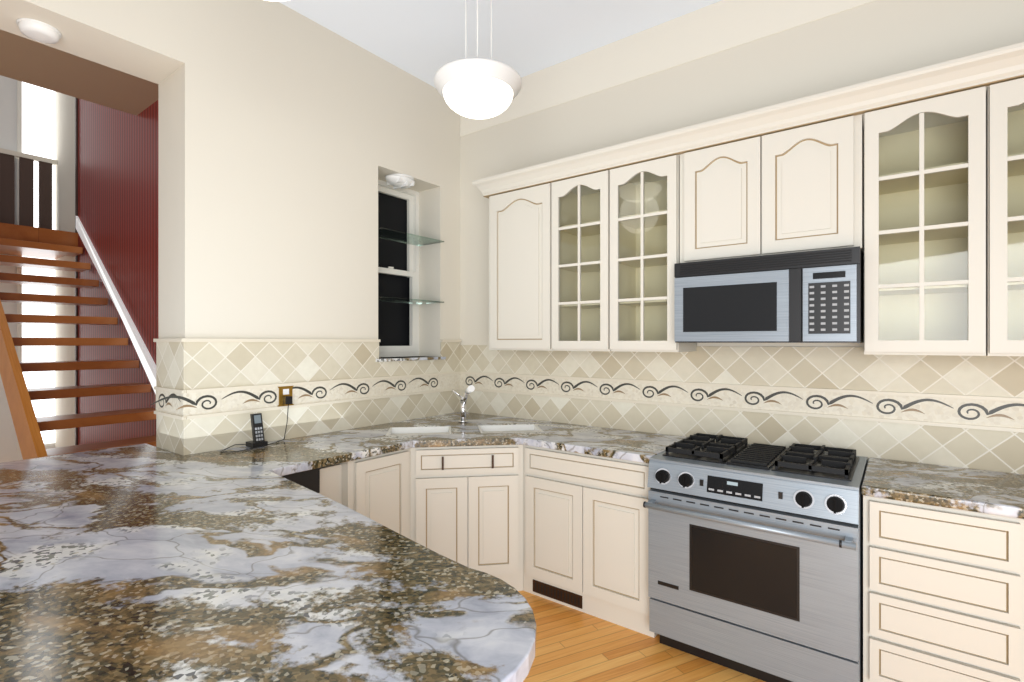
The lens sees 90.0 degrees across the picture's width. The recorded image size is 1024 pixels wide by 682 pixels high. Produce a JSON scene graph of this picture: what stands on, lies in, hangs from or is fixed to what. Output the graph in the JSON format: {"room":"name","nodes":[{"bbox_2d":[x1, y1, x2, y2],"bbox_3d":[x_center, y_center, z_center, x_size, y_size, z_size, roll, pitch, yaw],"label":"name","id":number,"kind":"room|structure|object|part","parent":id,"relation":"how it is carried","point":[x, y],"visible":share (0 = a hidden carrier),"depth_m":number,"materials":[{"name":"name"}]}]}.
{"room":"kitchen","nodes":[
{"label":"kitchen","id":0,"kind":"room"},
{"bbox_2d":[0,75,54,462],"bbox_3d":[-7.064,-1.515,3.938,0.100,6.000,5.600,0,0,37],"label":"wall","id":1,"kind":"structure","parent":0,"point":[9,452],"depth_m":5.74,"materials":[{"name":"white paint"}]},
{"bbox_2d":[17,80,54,450],"bbox_3d":[-5.490,-1.465,5.919,0.019,5.380,0.338,0,0,37],"label":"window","id":2,"kind":"structure","parent":1,"relation":"in","point":[35,120],"depth_m":5.92,"materials":[{"name":"white paint"}]},
{"bbox_2d":[78,98,157,444],"bbox_3d":[-3.472,-1.515,4.669,4.749,6.000,0.100,0,0,37],"label":"wall","id":3,"kind":"structure","parent":0,"point":[118,183],"depth_m":4.71,"materials":[{"name":"red paint"}]},
{"bbox_2d":[55,92,77,447],"bbox_3d":[-5.041,-1.515,5.783,0.898,6.000,0.015,0,0,37],"label":"wall","id":4,"kind":"structure","parent":3,"relation":"attached to","point":[66,158],"depth_m":5.75,"materials":[{"name":"beige paint"}]},
{"bbox_2d":[0,0,459,358],"bbox_3d":[-2.674,-0.240,1.496,0.350,3.450,7.000,0,0,37],"label":"wall","id":5,"kind":"structure","parent":0,"point":[288,137],"depth_m":2.93,"materials":[{"name":"beige paint"}]},
{"bbox_2d":[16,18,60,43],"bbox_3d":[-2.109,-1.379,2.284,0.148,0.039,0.148,0,0,37],"label":"smoke detector","id":6,"kind":"object","parent":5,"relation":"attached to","point":[38,31],"visible":1,"depth_m":2.25,"materials":[{"name":"white plastic"}]},
{"bbox_2d":[153,338,186,454],"bbox_3d":[-1.779,0.283,2.659,0.374,0.603,0.024,0,0,37],"label":"tile","id":7,"kind":"object","parent":5,"relation":"attached to","point":[171,381],"depth_m":2.65,"materials":[{"name":"tile"}]},
{"bbox_2d":[151,338,461,454],"bbox_3d":[-1.072,0.283,3.303,0.024,0.603,2.164,0,0,37],"label":"tile","id":8,"kind":"structure","parent":5,"relation":"attached to","point":[232,385],"depth_m":3.07,"materials":[{"name":"tile"}]},
{"bbox_2d":[278,386,293,406],"bbox_3d":[-1.302,0.313,2.966,0.040,0.141,0.096,0,0,37],"label":"electrical outlet","id":9,"kind":"object","parent":8,"relation":"attached to","point":[285,395],"visible":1,"depth_m":2.96,"materials":[{"name":"brown"}]},
{"bbox_2d":[376,174,445,361],"bbox_3d":[-0.849,-0.540,3.843,0.360,1.348,0.657,0,0,37],"label":"kitchen window","id":10,"kind":"structure","parent":5,"relation":"in","point":[400,240],"depth_m":4.02,"materials":[{"name":"black"}]},
{"bbox_2d":[385,174,415,189],"bbox_3d":[-0.826,-1.179,3.790,0.200,0.070,0.250,0,0,37],"label":"light","id":11,"kind":"object","parent":10,"relation":"attached to","point":[401,181],"depth_m":3.73,"materials":[{"name":"white glass"}]},
{"bbox_3d":[-0.823,0.125,3.824,0.271,0.020,0.657,0,0,37],"label":"window sill","id":12,"kind":"part","parent":10,"relation":"part of","materials":[{"name":"stone"}]},
{"bbox_2d":[0,0,721,115],"bbox_3d":[-1.046,-2.015,0.390,8.420,0.100,7.200,0,0,37],"label":"ceiling","id":13,"kind":"structure","parent":0,"point":[423,40],"depth_m":3.29,"materials":[{"name":"paint"}]},
{"bbox_2d":[434,0,521,118],"bbox_3d":[-0.158,-1.516,2.402,0.410,0.896,0.410,0,0,37],"label":"pendant light","id":14,"kind":"object","parent":13,"relation":"hanging from","point":[479,88],"visible":1,"depth_m":2.29,"materials":[{"name":"white glass"}]},
{"bbox_3d":[-0.158,-1.147,2.402,0.410,0.158,0.410,0,0,37],"label":"lamp shade","id":15,"kind":"part","parent":14,"relation":"part of","materials":[{"name":"white glass"}]},
{"bbox_2d":[518,591,862,681],"bbox_3d":[-2.474,1.535,1.470,12.000,0.100,7.200,0,0,37],"label":"floor","id":16,"kind":"structure","parent":0,"point":[573,645],"depth_m":2.42,"materials":[{"name":"brown wood"}]},
{"bbox_2d":[0,148,155,459],"bbox_3d":[-4.372,-0.320,3.406,4.776,3.610,2.998,0,0,37],"label":"staircase","id":17,"kind":"structure","parent":16,"relation":"on","point":[26,237],"depth_m":4.40,"materials":[{"name":"brown wood"}]},
{"bbox_3d":[-5.787,-1.650,5.411,0.060,0.950,1.490,0,0,37],"label":"railing","id":18,"kind":"part","parent":17,"relation":"part of","materials":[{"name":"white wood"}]},
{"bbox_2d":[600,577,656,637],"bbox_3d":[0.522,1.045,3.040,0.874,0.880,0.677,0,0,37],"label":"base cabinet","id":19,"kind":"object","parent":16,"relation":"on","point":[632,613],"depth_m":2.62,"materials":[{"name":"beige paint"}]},
{"bbox_2d":[0,412,686,681],"bbox_3d":[-0.645,0.585,2.367,2.835,0.040,3.138,0,0,37],"label":"countertop","id":20,"kind":"structure","parent":19,"relation":"on","point":[400,551],"depth_m":1.52,"materials":[{"name":"multicoloured stone"}]},
{"bbox_2d":[220,404,288,452],"bbox_3d":[-1.371,0.459,2.767,0.130,0.209,0.404,0,0,37],"label":"cordless phone","id":21,"kind":"object","parent":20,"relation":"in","point":[258,441],"visible":0.96,"depth_m":2.76,"materials":[{"name":"black plastic"}]},
{"bbox_2d":[451,385,474,422],"bbox_3d":[-0.324,0.425,3.531,0.256,0.277,0.164,0,0,37],"label":"faucet","id":22,"kind":"object","parent":20,"relation":"on","point":[471,388],"depth_m":3.59,"materials":[{"name":"silver metal"}]},
{"bbox_2d":[643,433,866,681],"bbox_3d":[1.186,1.002,2.479,0.848,0.966,0.754,0,0,37],"label":"range","id":23,"kind":"object","parent":16,"relation":"on","point":[755,560],"visible":1,"depth_m":2.22,"materials":[{"name":"silver metal"}]},
{"bbox_2d":[662,433,859,481],"bbox_3d":[1.222,0.543,2.526,0.788,0.048,0.525,0,0,37],"label":"cooktop","id":24,"kind":"object","parent":23,"relation":"in","point":[839,464],"depth_m":2.43,"materials":[{"name":"black metal"}]},
{"bbox_2d":[863,463,1023,681],"bbox_3d":[1.765,1.045,2.135,0.469,0.880,0.621,0,0,37],"label":"base cabinet","id":25,"kind":"object","parent":16,"relation":"on","point":[943,589],"depth_m":1.89,"materials":[{"name":"beige paint"}]},
{"bbox_2d":[861,457,1023,520],"bbox_3d":[1.916,0.585,2.003,0.880,0.040,0.628,0,0,37],"label":"countertop","id":26,"kind":"structure","parent":25,"relation":"on","point":[965,490],"depth_m":2.00,"materials":[{"name":"multicoloured stone"}]},
{"bbox_2d":[460,0,1023,462],"bbox_3d":[1.890,-0.240,2.557,6.350,3.450,0.200,0,0,37],"label":"wall","id":27,"kind":"structure","parent":0,"point":[870,42],"depth_m":2.92,"materials":[{"name":"beige paint"}]},
{"bbox_2d":[484,162,587,350],"bbox_3d":[0.160,-0.532,3.524,0.584,1.175,0.340,0,0,37],"label":"upper cabinet","id":28,"kind":"object","parent":27,"relation":"attached to","point":[538,215],"depth_m":3.35,"materials":[{"name":"beige paint"}]},
{"bbox_2d":[460,0,875,136],"bbox_3d":[1.970,-1.820,2.370,5.997,0.290,0.004,0,0,37],"label":"wall","id":29,"kind":"structure","parent":27,"relation":"attached to","point":[719,26],"depth_m":3.16,"materials":[{"name":"paint"}]},
{"bbox_2d":[460,345,1023,473],"bbox_3d":[1.963,0.305,2.363,6.000,0.560,0.022,0,0,37],"label":"tile","id":30,"kind":"structure","parent":27,"relation":"attached to","point":[957,411],"depth_m":2.74,"materials":[{"name":"tile"}]},
{"bbox_2d":[668,82,867,269],"bbox_3d":[1.313,-0.769,2.653,0.842,0.700,0.340,0,0,37],"label":"upper cabinet","id":31,"kind":"object","parent":27,"relation":"attached to","point":[734,191],"depth_m":2.47,"materials":[{"name":"beige paint"}]},
{"bbox_3d":[1.223,-1.068,2.682,3.464,0.104,0.400,0,0,37],"label":"cab crown","id":32,"kind":"part","parent":31,"relation":"part of","materials":[{"name":"beige paint"}]},
{"bbox_2d":[674,246,863,342],"bbox_3d":[1.297,-0.205,2.610,0.810,0.416,0.427,0,0,37],"label":"microwave","id":33,"kind":"object","parent":31,"relation":"attached to","point":[816,296],"visible":1,"depth_m":2.41,"materials":[{"name":"stainless steel"},{"name":"black plastic"},{"name":"black glass"}]}
]}

